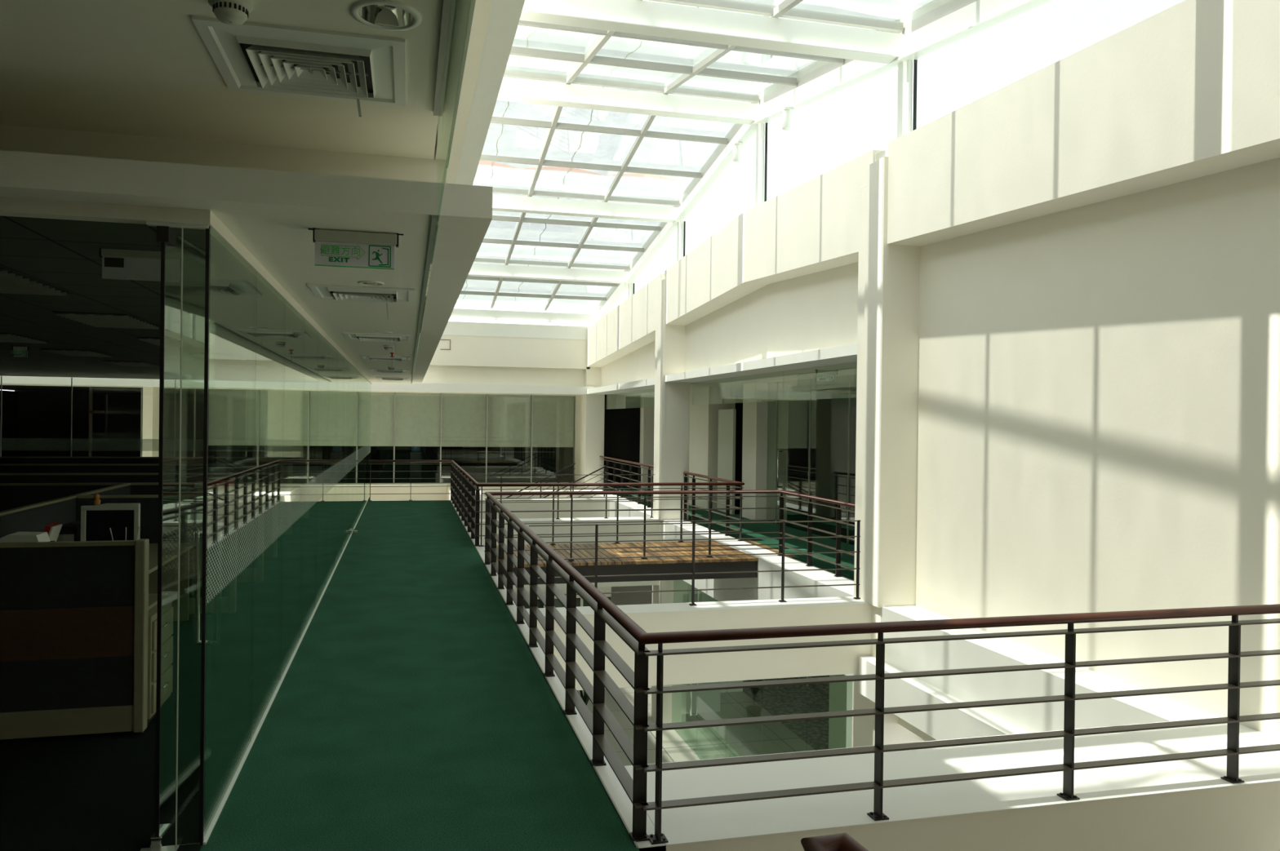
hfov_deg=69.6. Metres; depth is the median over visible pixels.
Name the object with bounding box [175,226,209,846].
window
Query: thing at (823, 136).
window
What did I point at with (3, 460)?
wall
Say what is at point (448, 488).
floor
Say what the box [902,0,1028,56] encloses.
beam
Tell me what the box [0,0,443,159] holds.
ceiling
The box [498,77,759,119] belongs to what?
rafter
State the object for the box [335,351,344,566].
window
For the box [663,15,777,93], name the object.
bar
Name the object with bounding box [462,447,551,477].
screen
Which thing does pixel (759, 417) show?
column
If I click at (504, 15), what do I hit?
beam
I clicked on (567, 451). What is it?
wall
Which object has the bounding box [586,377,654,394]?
beam
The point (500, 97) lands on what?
flange
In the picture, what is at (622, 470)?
railing
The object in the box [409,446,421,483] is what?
water dispenser
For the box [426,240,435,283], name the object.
curtain window
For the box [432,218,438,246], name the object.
curtain window
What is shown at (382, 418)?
roller blind
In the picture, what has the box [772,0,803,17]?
bar
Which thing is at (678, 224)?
trim
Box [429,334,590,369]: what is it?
beam
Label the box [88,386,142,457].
window
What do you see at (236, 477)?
wall
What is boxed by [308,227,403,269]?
exit sign
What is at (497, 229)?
skylight
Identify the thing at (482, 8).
flange
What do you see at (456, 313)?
rafter
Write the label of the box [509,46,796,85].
roof purlin
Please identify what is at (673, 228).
flange
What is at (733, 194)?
window
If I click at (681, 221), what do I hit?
trim
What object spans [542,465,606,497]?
stair railing
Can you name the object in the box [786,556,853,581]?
trim
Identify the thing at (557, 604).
window
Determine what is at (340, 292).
ceiling vent
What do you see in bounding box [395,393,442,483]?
window
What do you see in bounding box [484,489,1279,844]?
railing
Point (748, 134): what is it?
flange
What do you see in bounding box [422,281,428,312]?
curtain window
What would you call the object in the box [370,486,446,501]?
wall
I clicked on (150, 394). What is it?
column
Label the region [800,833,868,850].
stair handrail
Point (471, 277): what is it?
roof purlin
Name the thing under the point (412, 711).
floor
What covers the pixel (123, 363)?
recessed light
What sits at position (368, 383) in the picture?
railing
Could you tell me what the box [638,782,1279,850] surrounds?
wall
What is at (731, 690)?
column
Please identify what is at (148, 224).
track
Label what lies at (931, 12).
gutter
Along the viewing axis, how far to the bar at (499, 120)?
15.43 m
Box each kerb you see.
[370,482,568,486]
[451,501,666,850]
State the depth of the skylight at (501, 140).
16.36 m
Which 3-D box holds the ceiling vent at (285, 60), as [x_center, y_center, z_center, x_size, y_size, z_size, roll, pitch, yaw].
[-1.334,-1.407,3.737,0.740,0.111,0.740,1,0,-14]
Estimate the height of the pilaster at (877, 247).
4.930 m
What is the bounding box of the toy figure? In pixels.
[93,493,100,505]
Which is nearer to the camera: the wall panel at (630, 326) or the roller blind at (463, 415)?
the wall panel at (630, 326)
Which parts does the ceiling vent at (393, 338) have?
frame, border plate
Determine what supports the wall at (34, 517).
on the floor at (412, 711)
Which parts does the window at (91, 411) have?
timber frame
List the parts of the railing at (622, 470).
post, post, post, handrail, post, post, post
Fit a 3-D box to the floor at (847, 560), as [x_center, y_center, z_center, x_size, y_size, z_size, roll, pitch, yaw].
[-5.659,2.228,22.207,26.000,0.780,26.200,1,0,-14]
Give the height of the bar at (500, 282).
0.696 m
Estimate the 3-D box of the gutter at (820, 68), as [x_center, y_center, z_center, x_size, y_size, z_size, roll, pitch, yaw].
[2.561,-4.823,12.494,0.280,0.914,4.370,1,0,-14]
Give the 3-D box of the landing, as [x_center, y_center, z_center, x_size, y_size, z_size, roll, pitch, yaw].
[-2.496,2.262,23.525,4.360,0.780,0.700,1,0,-14]
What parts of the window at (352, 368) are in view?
pane, pane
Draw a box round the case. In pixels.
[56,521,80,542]
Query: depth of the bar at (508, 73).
14.03 m
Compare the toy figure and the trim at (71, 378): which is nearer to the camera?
the toy figure
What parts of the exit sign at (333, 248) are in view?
plate, pictogram frame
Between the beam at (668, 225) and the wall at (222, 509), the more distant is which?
the beam at (668, 225)
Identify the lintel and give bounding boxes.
[514,586,611,599]
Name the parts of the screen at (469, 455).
rail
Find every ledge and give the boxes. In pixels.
[479,516,657,522]
[525,596,868,617]
[586,489,915,675]
[624,717,1279,846]
[858,656,1024,740]
[882,605,1218,733]
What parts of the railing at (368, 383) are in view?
pane, pane, post, post, post, post, post, post, post, post, post, post, post, post, post, railing, handrail, post, post, post, post, post, post, post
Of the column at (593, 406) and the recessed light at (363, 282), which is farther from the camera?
the column at (593, 406)
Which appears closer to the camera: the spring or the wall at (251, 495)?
the spring
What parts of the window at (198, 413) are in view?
timber frame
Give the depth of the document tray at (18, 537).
5.77 m
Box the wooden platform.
[484,540,797,585]
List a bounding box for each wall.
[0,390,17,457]
[0,456,269,464]
[0,463,269,473]
[0,472,269,557]
[0,481,264,582]
[0,483,130,538]
[0,538,149,740]
[76,493,237,614]
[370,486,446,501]
[422,365,584,386]
[435,127,437,159]
[563,447,573,475]
[573,395,582,483]
[600,157,1279,739]
[603,394,742,483]
[610,585,652,605]
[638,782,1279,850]
[688,386,735,508]
[787,390,856,504]
[898,717,936,741]
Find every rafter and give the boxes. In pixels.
[449,308,596,323]
[468,263,629,282]
[492,194,679,219]
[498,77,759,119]
[522,0,904,56]
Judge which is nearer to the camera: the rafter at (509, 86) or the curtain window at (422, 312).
the curtain window at (422, 312)
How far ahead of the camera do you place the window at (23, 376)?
22.71 m
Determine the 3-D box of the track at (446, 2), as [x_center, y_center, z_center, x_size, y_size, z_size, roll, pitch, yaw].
[-0.287,-1.431,1.665,0.020,0.020,5.390,1,0,-14]
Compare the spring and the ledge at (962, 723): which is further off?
the ledge at (962, 723)
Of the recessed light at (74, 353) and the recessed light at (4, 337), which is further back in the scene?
the recessed light at (74, 353)
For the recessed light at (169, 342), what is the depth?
11.01 m
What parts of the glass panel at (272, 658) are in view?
pane, pane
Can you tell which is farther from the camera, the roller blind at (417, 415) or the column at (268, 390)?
the roller blind at (417, 415)
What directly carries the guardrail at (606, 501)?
on the ledge at (639, 517)
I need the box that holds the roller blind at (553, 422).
[532,395,573,447]
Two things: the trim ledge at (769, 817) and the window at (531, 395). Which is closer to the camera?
the trim ledge at (769, 817)
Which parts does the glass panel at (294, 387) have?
pane, pane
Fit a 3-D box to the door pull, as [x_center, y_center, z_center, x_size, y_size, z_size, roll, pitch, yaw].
[2.753,0.860,18.140,0.104,0.728,0.027,1,0,-14]
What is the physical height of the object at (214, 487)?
1.310 m
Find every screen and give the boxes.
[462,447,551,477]
[475,467,542,481]
[476,451,555,480]
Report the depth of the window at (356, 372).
16.86 m
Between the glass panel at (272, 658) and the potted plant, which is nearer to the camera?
the glass panel at (272, 658)
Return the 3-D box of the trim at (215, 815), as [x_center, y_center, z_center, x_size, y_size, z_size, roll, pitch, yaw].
[-4.553,1.879,14.205,0.030,0.012,20.450,1,0,-14]
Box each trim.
[0,376,2,456]
[0,376,593,395]
[70,377,72,457]
[173,379,175,457]
[203,496,369,845]
[209,215,372,384]
[264,382,266,457]
[450,501,638,848]
[628,283,630,297]
[630,282,632,296]
[676,222,679,262]
[680,220,683,259]
[683,221,685,257]
[755,124,760,206]
[760,122,764,204]
[764,122,768,201]
[775,382,778,523]
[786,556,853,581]
[808,378,811,501]
[846,374,850,543]
[897,62,906,137]
[906,59,912,133]
[912,59,917,130]
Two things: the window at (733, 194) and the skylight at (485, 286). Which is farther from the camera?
the skylight at (485, 286)
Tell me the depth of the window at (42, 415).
32.43 m
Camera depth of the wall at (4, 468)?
14.82 m
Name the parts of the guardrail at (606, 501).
post, post, post, post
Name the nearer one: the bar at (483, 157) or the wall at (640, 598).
the bar at (483, 157)
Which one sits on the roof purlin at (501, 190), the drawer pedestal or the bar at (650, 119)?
the bar at (650, 119)
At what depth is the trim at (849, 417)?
15.44 m
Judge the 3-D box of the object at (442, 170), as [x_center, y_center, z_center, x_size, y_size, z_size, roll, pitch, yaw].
[-0.817,-1.201,3.802,0.010,0.510,0.981,1,0,-14]
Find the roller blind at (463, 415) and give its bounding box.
[441,393,486,447]
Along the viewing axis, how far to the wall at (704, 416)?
21.41 m
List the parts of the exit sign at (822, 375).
plate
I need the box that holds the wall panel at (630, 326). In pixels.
[586,274,664,367]
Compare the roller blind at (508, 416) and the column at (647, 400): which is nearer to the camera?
the column at (647, 400)
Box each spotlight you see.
[732,142,742,162]
[781,106,793,130]
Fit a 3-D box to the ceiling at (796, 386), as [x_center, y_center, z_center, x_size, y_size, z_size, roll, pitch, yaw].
[-5.613,-1.062,22.174,26.000,0.200,26.240,1,0,-14]
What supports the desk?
on the floor at (412, 711)
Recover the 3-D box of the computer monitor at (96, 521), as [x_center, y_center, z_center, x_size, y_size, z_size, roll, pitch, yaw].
[-4.194,0.897,7.382,0.410,0.540,0.360,1,0,-14]
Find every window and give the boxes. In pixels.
[0,376,269,451]
[14,391,564,472]
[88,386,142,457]
[164,388,195,457]
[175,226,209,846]
[195,388,248,457]
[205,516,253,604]
[301,319,319,638]
[315,333,329,607]
[326,344,337,585]
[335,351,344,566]
[342,358,350,552]
[347,364,354,540]
[352,368,358,528]
[356,372,361,521]
[360,375,364,515]
[363,378,367,508]
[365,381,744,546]
[368,383,371,497]
[393,392,395,484]
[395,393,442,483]
[420,311,423,329]
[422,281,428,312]
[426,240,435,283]
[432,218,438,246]
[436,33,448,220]
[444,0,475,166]
[466,394,488,483]
[524,596,610,608]
[530,395,533,483]
[552,395,575,481]
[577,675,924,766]
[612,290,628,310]
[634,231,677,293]
[684,135,755,255]
[697,696,726,742]
[725,725,759,756]
[766,70,897,200]
[915,0,1184,128]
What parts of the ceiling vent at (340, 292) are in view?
frame, border plate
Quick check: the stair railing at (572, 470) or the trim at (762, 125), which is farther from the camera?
the stair railing at (572, 470)
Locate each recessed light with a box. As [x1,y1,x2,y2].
[0,267,71,296]
[0,333,49,343]
[39,348,113,357]
[52,311,159,328]
[102,360,158,367]
[136,337,213,348]
[188,352,246,360]
[350,0,421,31]
[357,280,384,285]
[375,331,392,333]
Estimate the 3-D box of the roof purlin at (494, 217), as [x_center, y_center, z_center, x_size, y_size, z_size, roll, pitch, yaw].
[-2.081,-4.335,19.524,5.210,0.090,0.060,1,0,-14]
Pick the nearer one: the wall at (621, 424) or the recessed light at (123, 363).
the recessed light at (123, 363)
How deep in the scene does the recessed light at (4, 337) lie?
10.87 m
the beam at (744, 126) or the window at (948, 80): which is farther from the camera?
the beam at (744, 126)
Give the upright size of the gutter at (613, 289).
0.866 m
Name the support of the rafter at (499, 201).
on the flange at (493, 208)
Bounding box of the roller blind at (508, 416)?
[487,394,531,447]
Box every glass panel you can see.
[251,284,285,724]
[281,300,304,679]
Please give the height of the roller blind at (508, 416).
1.652 m
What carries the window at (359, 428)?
in the trim at (220, 233)
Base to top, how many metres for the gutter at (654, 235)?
0.896 m
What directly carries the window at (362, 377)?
in the trim at (220, 233)
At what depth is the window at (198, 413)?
26.89 m
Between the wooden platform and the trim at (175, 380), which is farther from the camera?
the trim at (175, 380)
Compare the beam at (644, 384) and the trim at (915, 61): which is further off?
the beam at (644, 384)
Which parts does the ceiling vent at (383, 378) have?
border plate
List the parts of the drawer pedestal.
drawer, drawer, drawer, handle, handle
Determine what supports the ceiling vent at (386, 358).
in the ceiling at (271, 213)
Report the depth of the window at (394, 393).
28.10 m
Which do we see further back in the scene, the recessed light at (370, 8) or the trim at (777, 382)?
the trim at (777, 382)
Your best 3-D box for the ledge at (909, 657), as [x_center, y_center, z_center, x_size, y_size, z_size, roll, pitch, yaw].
[3.631,2.314,7.282,0.530,0.604,5.900,1,0,-14]
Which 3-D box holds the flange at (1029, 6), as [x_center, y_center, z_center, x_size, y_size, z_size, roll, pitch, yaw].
[3.458,-3.734,8.216,0.180,0.686,4.380,1,0,-14]
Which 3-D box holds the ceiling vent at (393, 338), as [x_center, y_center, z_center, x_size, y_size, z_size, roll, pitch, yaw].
[-3.023,-0.946,10.658,0.740,0.171,0.740,1,0,-14]
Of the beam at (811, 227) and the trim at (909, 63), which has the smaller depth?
the trim at (909, 63)
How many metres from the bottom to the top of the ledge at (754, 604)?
0.006 m
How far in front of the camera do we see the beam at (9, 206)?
4.14 m
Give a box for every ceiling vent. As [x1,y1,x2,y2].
[191,15,405,116]
[307,283,414,319]
[342,332,412,353]
[360,355,410,361]
[369,368,409,373]
[375,377,408,380]
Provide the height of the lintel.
1.770 m
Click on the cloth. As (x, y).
(913, 4)
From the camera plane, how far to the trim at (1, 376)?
22.01 m
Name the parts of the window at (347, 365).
pane, pane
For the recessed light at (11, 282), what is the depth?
6.36 m
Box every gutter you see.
[597,263,630,312]
[630,197,679,270]
[680,91,759,205]
[759,16,903,105]
[903,0,977,35]
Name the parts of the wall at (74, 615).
kick plate, rail, post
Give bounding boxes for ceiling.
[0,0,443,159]
[0,150,492,383]
[0,215,270,382]
[0,364,857,396]
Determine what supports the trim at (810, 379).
attached to the window
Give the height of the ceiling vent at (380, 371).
0.042 m
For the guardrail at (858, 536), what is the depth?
10.09 m
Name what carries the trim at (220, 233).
attached to the ceiling at (271, 213)
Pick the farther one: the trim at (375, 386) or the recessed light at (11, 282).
the trim at (375, 386)
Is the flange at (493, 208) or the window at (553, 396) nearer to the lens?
the flange at (493, 208)
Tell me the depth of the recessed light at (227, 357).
13.52 m
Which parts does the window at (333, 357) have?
pane, pane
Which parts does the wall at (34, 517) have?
rail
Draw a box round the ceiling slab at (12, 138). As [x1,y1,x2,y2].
[0,124,446,183]
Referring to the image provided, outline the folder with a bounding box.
[43,522,62,542]
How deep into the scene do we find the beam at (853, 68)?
12.41 m
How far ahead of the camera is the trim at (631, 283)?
22.77 m
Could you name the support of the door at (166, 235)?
in the beam at (9, 206)
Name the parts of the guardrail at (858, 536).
post, post, post, post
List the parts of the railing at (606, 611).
post, post, post, post, post, post, plate, post, post, plate, plate, post, post, plate, post, plate, post, post, plate, post, post, post, post, post, plate, post, handrail, plate, post, plate, post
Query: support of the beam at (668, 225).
on the trim at (629, 283)
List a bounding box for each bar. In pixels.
[480,154,702,177]
[489,263,507,309]
[490,116,728,144]
[503,69,759,102]
[505,195,531,264]
[528,83,570,195]
[543,266,570,311]
[565,0,642,84]
[568,200,607,267]
[604,93,667,201]
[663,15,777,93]
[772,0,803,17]
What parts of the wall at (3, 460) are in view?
rail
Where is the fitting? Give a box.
[351,528,357,534]
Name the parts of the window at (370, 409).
pane, pane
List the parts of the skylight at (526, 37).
cord, cord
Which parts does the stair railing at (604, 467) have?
post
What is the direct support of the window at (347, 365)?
in the trim at (220, 233)
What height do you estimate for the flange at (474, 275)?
0.012 m
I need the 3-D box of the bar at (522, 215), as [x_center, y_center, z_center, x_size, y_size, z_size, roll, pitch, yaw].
[-2.678,-4.232,20.104,0.070,0.726,4.250,1,0,-14]
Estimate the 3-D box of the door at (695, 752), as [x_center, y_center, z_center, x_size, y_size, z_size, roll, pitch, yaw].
[0.867,4.588,17.931,0.148,3.100,1.630,1,0,-14]
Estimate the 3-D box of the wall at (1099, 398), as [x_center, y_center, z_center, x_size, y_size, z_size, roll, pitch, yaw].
[2.624,0.170,12.789,0.420,4.860,29.500,1,0,-14]
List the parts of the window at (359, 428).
pane, pane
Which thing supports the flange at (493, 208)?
attached to the flange at (748, 134)
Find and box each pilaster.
[655,279,666,520]
[860,156,888,608]
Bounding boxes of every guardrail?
[471,474,654,519]
[528,520,860,606]
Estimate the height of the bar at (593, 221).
0.726 m
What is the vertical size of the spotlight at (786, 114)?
0.300 m
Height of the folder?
0.394 m
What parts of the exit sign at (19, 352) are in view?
plate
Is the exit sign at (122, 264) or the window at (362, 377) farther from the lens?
the window at (362, 377)
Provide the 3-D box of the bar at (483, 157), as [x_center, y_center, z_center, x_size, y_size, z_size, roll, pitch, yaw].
[-1.371,-4.751,16.744,5.210,0.090,0.060,1,0,-14]
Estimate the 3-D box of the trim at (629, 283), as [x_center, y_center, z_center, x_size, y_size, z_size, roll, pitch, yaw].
[-0.247,-3.214,22.920,0.060,0.673,0.110,1,0,-14]
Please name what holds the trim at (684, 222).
attached to the window at (733, 194)
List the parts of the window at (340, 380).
pane, pane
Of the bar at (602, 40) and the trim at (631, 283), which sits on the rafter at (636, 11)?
the bar at (602, 40)
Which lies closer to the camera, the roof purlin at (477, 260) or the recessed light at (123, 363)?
the recessed light at (123, 363)
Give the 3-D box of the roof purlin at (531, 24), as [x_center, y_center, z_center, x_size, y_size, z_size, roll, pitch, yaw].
[0.058,-4.707,11.109,5.210,0.090,0.060,1,0,-14]
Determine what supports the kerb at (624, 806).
attached to the floor at (412, 711)
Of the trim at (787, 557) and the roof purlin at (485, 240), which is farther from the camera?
the roof purlin at (485, 240)
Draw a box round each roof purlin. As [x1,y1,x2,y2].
[459,290,606,301]
[466,275,617,286]
[473,257,630,270]
[481,238,644,252]
[491,215,660,231]
[492,186,679,205]
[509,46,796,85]
[518,20,843,63]
[648,0,903,32]
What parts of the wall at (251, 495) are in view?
rail, kick plate, post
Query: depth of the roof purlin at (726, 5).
10.01 m
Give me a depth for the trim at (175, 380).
22.95 m
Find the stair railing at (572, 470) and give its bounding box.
[506,463,575,497]
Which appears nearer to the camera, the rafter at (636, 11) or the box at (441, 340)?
the rafter at (636, 11)
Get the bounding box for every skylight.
[457,255,631,306]
[472,182,679,260]
[475,65,757,193]
[507,0,899,86]
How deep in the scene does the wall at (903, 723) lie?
9.82 m
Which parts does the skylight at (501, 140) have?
cord, cord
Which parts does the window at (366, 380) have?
pane, pane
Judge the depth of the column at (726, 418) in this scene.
20.52 m
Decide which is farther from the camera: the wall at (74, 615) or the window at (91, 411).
the window at (91, 411)
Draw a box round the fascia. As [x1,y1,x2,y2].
[442,321,590,339]
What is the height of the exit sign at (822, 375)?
0.174 m
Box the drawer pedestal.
[146,601,173,725]
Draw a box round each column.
[142,386,159,457]
[266,389,270,457]
[580,367,604,488]
[640,393,654,489]
[650,290,689,724]
[717,408,736,514]
[720,680,742,693]
[742,382,788,520]
[828,674,853,749]
[852,184,924,747]
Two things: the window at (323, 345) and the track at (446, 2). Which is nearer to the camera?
the track at (446, 2)
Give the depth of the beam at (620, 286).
24.98 m
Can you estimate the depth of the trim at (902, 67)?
10.30 m
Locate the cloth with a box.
[824,0,938,8]
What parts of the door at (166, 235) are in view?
handle, handle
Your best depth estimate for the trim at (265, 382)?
23.46 m
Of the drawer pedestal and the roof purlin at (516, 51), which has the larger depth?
the roof purlin at (516, 51)
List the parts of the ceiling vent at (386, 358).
border plate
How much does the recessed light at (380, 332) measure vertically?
0.100 m
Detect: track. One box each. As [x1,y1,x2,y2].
[146,221,208,229]
[410,215,436,383]
[433,0,449,115]
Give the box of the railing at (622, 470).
[599,456,653,507]
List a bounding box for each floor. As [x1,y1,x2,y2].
[0,497,639,850]
[370,472,854,580]
[446,484,485,500]
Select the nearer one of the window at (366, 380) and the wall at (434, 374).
the window at (366, 380)
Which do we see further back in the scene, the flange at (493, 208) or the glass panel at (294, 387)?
the flange at (493, 208)
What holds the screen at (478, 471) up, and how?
on the floor at (847, 560)
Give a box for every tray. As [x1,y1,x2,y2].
[0,532,55,542]
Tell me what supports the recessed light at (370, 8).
in the ceiling at (144, 68)
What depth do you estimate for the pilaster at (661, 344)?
18.78 m
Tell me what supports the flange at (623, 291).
attached to the beam at (620, 286)
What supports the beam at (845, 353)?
attached to the ceiling at (796, 386)
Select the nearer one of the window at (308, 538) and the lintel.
the window at (308, 538)
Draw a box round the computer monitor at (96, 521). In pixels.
[80,502,140,541]
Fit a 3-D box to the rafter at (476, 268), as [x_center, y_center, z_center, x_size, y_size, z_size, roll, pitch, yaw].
[-2.640,-3.713,22.310,4.910,0.270,0.110,1,0,-14]
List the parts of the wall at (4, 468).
rail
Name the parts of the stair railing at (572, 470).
post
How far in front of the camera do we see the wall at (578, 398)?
29.00 m
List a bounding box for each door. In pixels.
[150,226,222,848]
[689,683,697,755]
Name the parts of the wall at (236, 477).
rail, kick plate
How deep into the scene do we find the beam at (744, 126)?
16.60 m
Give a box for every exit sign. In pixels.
[9,346,29,357]
[99,248,183,282]
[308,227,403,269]
[815,369,837,382]
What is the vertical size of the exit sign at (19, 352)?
0.144 m
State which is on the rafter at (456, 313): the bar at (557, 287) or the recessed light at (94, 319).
the bar at (557, 287)
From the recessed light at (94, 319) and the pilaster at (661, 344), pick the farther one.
the pilaster at (661, 344)
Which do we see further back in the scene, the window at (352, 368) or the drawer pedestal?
the window at (352, 368)
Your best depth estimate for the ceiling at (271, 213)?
4.34 m
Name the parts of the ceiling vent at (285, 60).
border plate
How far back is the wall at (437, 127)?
4.95 m
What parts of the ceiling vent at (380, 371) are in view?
border plate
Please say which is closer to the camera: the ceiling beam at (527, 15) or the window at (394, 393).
the ceiling beam at (527, 15)
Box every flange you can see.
[446,0,493,183]
[448,317,594,324]
[467,274,626,284]
[492,207,675,222]
[497,94,756,124]
[594,284,628,323]
[625,222,678,284]
[674,123,757,222]
[751,61,899,124]
[893,0,1057,62]
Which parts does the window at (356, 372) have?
pane, pane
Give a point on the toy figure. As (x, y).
(96, 501)
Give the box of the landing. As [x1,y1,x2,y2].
[479,497,609,519]
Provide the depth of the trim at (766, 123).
14.41 m
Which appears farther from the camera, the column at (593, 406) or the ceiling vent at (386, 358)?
the column at (593, 406)
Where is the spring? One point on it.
(171, 848)
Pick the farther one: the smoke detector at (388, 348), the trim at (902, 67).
the smoke detector at (388, 348)
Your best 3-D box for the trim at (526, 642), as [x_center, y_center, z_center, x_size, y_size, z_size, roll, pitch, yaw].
[-2.351,1.911,13.536,0.010,0.009,19.030,1,0,-14]
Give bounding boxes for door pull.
[777,450,782,488]
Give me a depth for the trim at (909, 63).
10.19 m
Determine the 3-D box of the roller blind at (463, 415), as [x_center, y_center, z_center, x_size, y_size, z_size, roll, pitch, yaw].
[-5.497,-0.161,28.756,1.360,1.652,0.024,1,0,-14]
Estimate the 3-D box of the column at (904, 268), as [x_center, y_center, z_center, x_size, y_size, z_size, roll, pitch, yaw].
[2.836,1.718,10.471,0.555,8.950,0.640,1,0,-14]
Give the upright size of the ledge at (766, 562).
0.974 m
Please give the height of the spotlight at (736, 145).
0.300 m
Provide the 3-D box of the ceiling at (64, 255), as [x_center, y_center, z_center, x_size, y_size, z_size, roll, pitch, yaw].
[-10.404,-1.110,12.736,12.070,0.045,20.380,1,0,-14]
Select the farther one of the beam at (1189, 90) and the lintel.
the lintel
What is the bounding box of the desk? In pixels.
[148,542,195,621]
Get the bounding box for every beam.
[0,196,214,228]
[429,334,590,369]
[455,0,524,185]
[519,9,901,63]
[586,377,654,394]
[595,284,624,319]
[629,222,672,277]
[664,343,857,382]
[678,124,750,215]
[758,59,884,119]
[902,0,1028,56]
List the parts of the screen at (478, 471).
rail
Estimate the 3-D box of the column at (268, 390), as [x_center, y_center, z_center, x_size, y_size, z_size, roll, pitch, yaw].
[-10.320,0.360,26.840,0.900,2.800,0.700,1,0,-14]
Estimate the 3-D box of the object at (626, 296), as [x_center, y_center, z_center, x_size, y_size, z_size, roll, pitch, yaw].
[-0.668,-3.104,24.844,0.003,0.797,3.785,1,0,-14]
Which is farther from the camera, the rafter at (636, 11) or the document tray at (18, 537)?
the rafter at (636, 11)
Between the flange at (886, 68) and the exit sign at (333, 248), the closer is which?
the exit sign at (333, 248)
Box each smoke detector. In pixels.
[208,0,253,25]
[382,345,393,351]
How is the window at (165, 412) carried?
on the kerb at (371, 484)
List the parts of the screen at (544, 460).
rail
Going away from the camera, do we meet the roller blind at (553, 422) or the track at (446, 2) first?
the track at (446, 2)
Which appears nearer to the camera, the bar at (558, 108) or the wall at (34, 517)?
the wall at (34, 517)
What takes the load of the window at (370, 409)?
in the trim at (220, 233)
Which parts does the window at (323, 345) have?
pane, pane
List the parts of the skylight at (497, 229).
cord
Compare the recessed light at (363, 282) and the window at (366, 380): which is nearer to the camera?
the recessed light at (363, 282)
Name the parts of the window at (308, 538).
pane, pane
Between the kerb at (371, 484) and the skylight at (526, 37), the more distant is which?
the kerb at (371, 484)
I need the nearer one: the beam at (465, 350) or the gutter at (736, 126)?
the gutter at (736, 126)
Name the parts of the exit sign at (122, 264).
plate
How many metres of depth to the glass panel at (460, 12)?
2.70 m
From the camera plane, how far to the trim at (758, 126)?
14.53 m
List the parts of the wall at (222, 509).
rail, kick plate, post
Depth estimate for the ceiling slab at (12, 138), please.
4.79 m
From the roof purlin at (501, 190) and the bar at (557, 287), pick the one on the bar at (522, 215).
the roof purlin at (501, 190)
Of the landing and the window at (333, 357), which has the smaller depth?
the window at (333, 357)
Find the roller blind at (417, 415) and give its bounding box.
[395,392,440,446]
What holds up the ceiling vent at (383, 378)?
in the ceiling at (271, 213)
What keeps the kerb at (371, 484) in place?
on the wall at (430, 493)
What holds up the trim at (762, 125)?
on the beam at (811, 227)
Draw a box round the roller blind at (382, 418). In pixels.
[370,392,394,446]
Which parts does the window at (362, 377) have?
pane, pane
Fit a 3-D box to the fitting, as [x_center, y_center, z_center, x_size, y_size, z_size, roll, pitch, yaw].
[-4.973,1.833,15.904,0.180,0.080,0.250,1,0,-14]
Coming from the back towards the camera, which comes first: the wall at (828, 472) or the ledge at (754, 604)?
the wall at (828, 472)
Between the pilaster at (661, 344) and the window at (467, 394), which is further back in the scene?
the window at (467, 394)
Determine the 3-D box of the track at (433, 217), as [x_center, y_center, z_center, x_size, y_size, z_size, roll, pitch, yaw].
[-3.502,-1.045,14.322,0.020,0.015,20.700,1,0,-14]
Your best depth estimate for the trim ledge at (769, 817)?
5.17 m
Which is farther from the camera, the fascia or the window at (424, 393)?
the window at (424, 393)
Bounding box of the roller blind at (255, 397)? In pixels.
[248,390,267,445]
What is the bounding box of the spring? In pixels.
[140,844,179,850]
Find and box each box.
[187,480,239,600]
[440,339,450,350]
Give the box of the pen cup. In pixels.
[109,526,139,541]
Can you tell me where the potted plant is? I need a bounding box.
[577,690,589,706]

